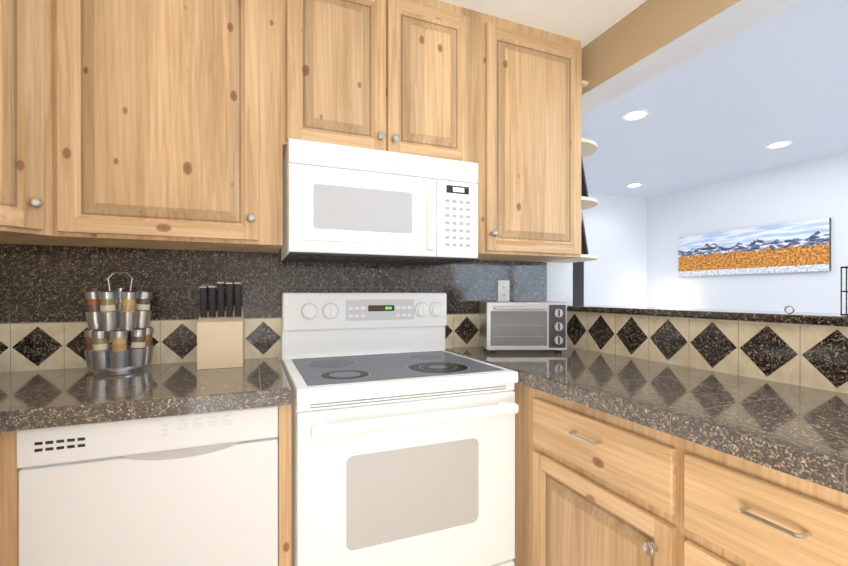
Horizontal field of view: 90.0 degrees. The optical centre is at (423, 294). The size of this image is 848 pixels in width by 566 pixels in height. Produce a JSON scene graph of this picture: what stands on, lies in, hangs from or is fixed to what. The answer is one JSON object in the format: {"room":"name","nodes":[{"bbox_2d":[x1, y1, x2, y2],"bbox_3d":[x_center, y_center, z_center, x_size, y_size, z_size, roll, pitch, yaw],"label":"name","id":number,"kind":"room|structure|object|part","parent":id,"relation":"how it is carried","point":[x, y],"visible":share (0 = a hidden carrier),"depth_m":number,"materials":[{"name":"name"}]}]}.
{"room":"kitchen","nodes":[
{"label":"kitchen","id":0,"kind":"room"},
{"bbox_2d":[0,244,572,371],"bbox_3d":[-0.957,-0.020,2.870,3.020,2.400,2.201,0,0,-22],"label":"wall","id":1,"kind":"structure","parent":0,"point":[43,309],"depth_m":1.69,"materials":[{"name":"stone"}]},
{"bbox_2d":[0,0,89,246],"bbox_3d":[-1.405,-0.695,1.177,0.609,1.039,0.608,0,0,-22],"label":"upper cabinet","id":2,"kind":"object","parent":1,"relation":"attached to","point":[26,131],"visible":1,"depth_m":1.21,"materials":[{"name":"brown wood"}]},
{"bbox_2d":[53,0,304,252],"bbox_3d":[-0.841,-0.696,1.551,0.716,1.039,0.342,0,0,-22],"label":"upper cabinet","id":3,"kind":"object","parent":1,"relation":"attached to","point":[177,124],"depth_m":1.39,"materials":[{"name":"brown wood"}]},
{"bbox_2d":[305,0,480,167],"bbox_3d":[-0.206,-0.878,1.809,0.776,0.675,0.342,0,0,-22],"label":"upper cabinet","id":4,"kind":"object","parent":1,"relation":"attached to","point":[399,76],"depth_m":1.66,"materials":[{"name":"brown wood"}]},
{"bbox_2d":[281,138,477,264],"bbox_3d":[-0.189,-0.340,1.766,0.744,0.398,0.437,0,0,-22],"label":"microwave","id":5,"kind":"object","parent":4,"relation":"attached to","point":[345,204],"visible":1,"depth_m":1.58,"materials":[{"name":"white painted metal"},{"name":"dark plastic"},{"name":"grey glass"}]},
{"bbox_2d":[498,280,509,300],"bbox_3d":[0.421,-0.017,2.240,0.072,0.116,0.007,0,0,-22],"label":"electrical outlet cover","id":6,"kind":"object","parent":1,"relation":"attached to","point":[503,289],"visible":0.88,"depth_m":2.24,"materials":[{"name":"white plastic"}]},
{"bbox_2d":[477,13,581,261],"bbox_3d":[0.425,-0.697,2.067,0.586,1.039,0.342,0,0,-22],"label":"upper cabinet","id":7,"kind":"object","parent":1,"relation":"attached to","point":[529,183],"depth_m":1.91,"materials":[{"name":"brown wood"}]},
{"bbox_2d":[543,80,597,262],"bbox_3d":[0.788,-0.698,2.227,0.205,1.038,0.318,0,0,-22],"label":"shelf unit","id":8,"kind":"object","parent":1,"relation":"attached to","point":[589,147],"depth_m":2.10,"materials":[{"name":"beige wood"}]},
{"bbox_3d":[0.734,-0.456,2.198,0.062,0.516,0.260,0,0,-22],"label":"shelf items","id":9,"kind":"part","parent":8,"relation":"part of"},
{"bbox_2d":[582,192,646,306],"bbox_3d":[1.518,-0.025,4.986,3.160,2.400,0.150,0,0,-22],"label":"wall","id":10,"kind":"structure","parent":0,"point":[615,272],"depth_m":5.26,"materials":[{"name":"white paint"}]},
{"bbox_2d":[573,262,583,304],"bbox_3d":[1.822,-0.115,5.012,0.145,0.680,0.028,0,0,-22],"label":"picture frame","id":11,"kind":"object","parent":10,"relation":"attached to","point":[578,282],"visible":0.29,"depth_m":5.00,"materials":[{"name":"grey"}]},
{"bbox_2d":[439,0,847,198],"bbox_3d":[1.155,-1.248,1.871,6.180,0.060,5.640,0,0,-22],"label":"ceiling","id":12,"kind":"structure","parent":0,"point":[732,107],"depth_m":2.71,"materials":[{"name":"white paint"}]},
{"bbox_2d":[626,183,641,186],"bbox_3d":[2.349,-1.221,4.744,0.169,0.007,0.169,0,0,23],"label":"recessed light","id":13,"kind":"object","parent":12,"relation":"in","point":[633,184],"depth_m":4.74,"materials":[{"name":"white"}]},
{"bbox_2d":[621,110,648,120],"bbox_3d":[1.435,-1.216,2.881,0.169,0.007,0.169,0,0,23],"label":"recessed light","id":14,"kind":"object","parent":12,"relation":"in","point":[634,115],"depth_m":2.87,"materials":[{"name":"white"}]},
{"bbox_2d":[765,141,791,148],"bbox_3d":[2.887,-1.218,3.451,0.169,0.007,0.169,0,0,23],"label":"recessed light","id":15,"kind":"object","parent":12,"relation":"in","point":[779,144],"depth_m":3.44,"materials":[{"name":"white"}]},
{"bbox_2d":[581,0,799,116],"bbox_3d":[1.387,-1.100,0.864,0.190,0.230,3.300,0,0,-22],"label":"header beam","id":16,"kind":"structure","parent":0,"point":[645,42],"depth_m":1.75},
{"bbox_2d":[567,304,847,393],"bbox_3d":[1.287,0.622,1.116,0.260,1.124,2.794,0,0,-22],"label":"wall","id":17,"kind":"structure","parent":0,"point":[807,349],"depth_m":1.45,"materials":[{"name":"tile"}]},
{"bbox_2d":[784,305,793,313],"bbox_3d":[1.103,0.046,1.280,0.004,0.026,0.026,0,0,-22],"label":"ring","id":18,"kind":"object","parent":17,"relation":"on","point":[792,307],"visible":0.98,"depth_m":1.28,"materials":[{"name":"white metal"}]},
{"bbox_2d":[840,266,847,315],"bbox_3d":[1.279,-0.010,1.109,0.173,0.139,0.234,0,0,-22],"label":"wire basket","id":19,"kind":"object","parent":17,"relation":"on","point":[846,291],"visible":1,"depth_m":1.19,"materials":[{"name":"black"}]},
{"bbox_2d":[647,151,847,312],"bbox_3d":[3.947,-0.020,3.012,0.150,2.400,5.340,0,0,-22],"label":"wall","id":20,"kind":"structure","parent":0,"point":[813,189],"depth_m":4.28,"materials":[{"name":"white paint"}]},
{"bbox_2d":[678,218,830,276],"bbox_3d":[3.294,-0.441,4.372,0.029,0.465,1.415,0,0,-22],"label":"picture","id":21,"kind":"object","parent":20,"relation":"attached to","point":[802,246],"visible":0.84,"depth_m":4.21,"materials":[{"name":"multicoloured fabric"}]},
{"bbox_3d":[1.155,1.222,1.877,6.180,0.080,5.640,0,0,-22],"label":"floor","id":22,"kind":"structure","parent":0,"visible":0},
{"bbox_2d":[0,431,19,565],"bbox_3d":[-1.146,0.751,0.594,0.636,0.864,0.575,0,0,-22],"label":"base cabinet","id":23,"kind":"object","parent":22,"relation":"on","point":[9,517],"depth_m":1.01,"materials":[{"name":"brown wood"}]},
{"bbox_2d":[0,368,87,433],"bbox_3d":[-1.005,0.296,0.264,0.660,0.047,2.588,0,0,-22],"label":"countertop","id":24,"kind":"structure","parent":23,"relation":"on","point":[13,385],"depth_m":1.22,"materials":[{"name":"stone"}]},
{"bbox_2d":[8,357,290,428],"bbox_3d":[-0.785,0.293,1.404,0.608,0.047,0.643,0,0,-22],"label":"countertop","id":25,"kind":"structure","parent":23,"relation":"on","point":[35,399],"depth_m":1.18,"materials":[{"name":"stone"}]},
{"bbox_2d":[84,272,153,371],"bbox_3d":[-1.085,0.094,1.514,0.199,0.348,0.199,0,0,-22],"label":"spice rack","id":26,"kind":"object","parent":25,"relation":"on","point":[120,313],"visible":1,"depth_m":1.45,"materials":[{"name":"silver metal"}]},
{"bbox_2d":[197,282,243,369],"bbox_3d":[-0.783,0.110,1.646,0.150,0.315,0.230,0,0,-22],"label":"knife block","id":27,"kind":"object","parent":25,"relation":"on","point":[220,335],"visible":1,"depth_m":1.55,"materials":[{"name":"beige wood"}]},
{"bbox_2d":[17,406,277,565],"bbox_3d":[-0.809,0.752,1.396,0.589,0.860,0.606,0,0,-22],"label":"dishwasher","id":28,"kind":"object","parent":22,"relation":"on","point":[199,489],"visible":0.96,"depth_m":1.12,"materials":[{"name":"white painted metal"},{"name":"dark plastic"}]},
{"bbox_2d":[278,405,291,565],"bbox_3d":[-0.523,0.749,1.530,0.035,0.864,0.610,0,0,-22],"label":"cabinet filler","id":29,"kind":"object","parent":22,"relation":"on","point":[284,485],"visible":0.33,"depth_m":1.25,"materials":[{"name":"brown wood"}]},
{"bbox_2d":[281,293,518,565],"bbox_3d":[-0.128,0.587,1.618,0.746,1.188,0.708,0,0,-22],"label":"stove","id":30,"kind":"object","parent":22,"relation":"on","point":[403,437],"visible":1,"depth_m":1.38,"materials":[{"name":"white metal"}]},
{"bbox_2d":[511,383,526,565],"bbox_3d":[0.526,0.748,1.873,0.618,0.864,0.773,0,0,-22],"label":"base cabinet","id":31,"kind":"object","parent":22,"relation":"on","point":[520,390],"depth_m":1.56,"materials":[{"name":"brown wood"}]},
{"bbox_2d":[445,346,847,493],"bbox_3d":[0.892,0.294,0.973,0.626,0.047,2.708,0,0,-22],"label":"countertop","id":32,"kind":"structure","parent":31,"relation":"on","point":[801,432],"depth_m":1.07,"materials":[{"name":"stone"}]},
{"bbox_2d":[479,301,566,352],"bbox_3d":[0.465,0.151,2.027,0.365,0.232,0.280,0,0,0],"label":"toaster oven","id":33,"kind":"object","parent":32,"relation":"on","point":[522,325],"visible":1,"depth_m":1.91,"materials":[{"name":"silver metal"}]},
{"bbox_2d":[527,386,642,565],"bbox_3d":[0.754,0.750,1.313,0.618,0.864,0.529,0,0,-22],"label":"base cabinet","id":34,"kind":"object","parent":22,"relation":"on","point":[594,487],"depth_m":1.23,"materials":[{"name":"brown wood"}]},
{"bbox_2d":[655,302,673,307],"bbox_3d":[2.850,0.634,5.029,0.280,1.078,0.280,0,0,-22],"label":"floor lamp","id":35,"kind":"object","parent":22,"relation":"on","point":[664,304],"visible":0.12,"depth_m":4.96,"materials":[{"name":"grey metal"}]},
{"bbox_2d":[643,425,847,565],"bbox_3d":[0.928,0.751,0.887,0.618,0.864,0.512,0,0,-22],"label":"base cabinet","id":36,"kind":"object","parent":22,"relation":"on","point":[703,505],"depth_m":0.85,"materials":[{"name":"brown wood"}]}
]}

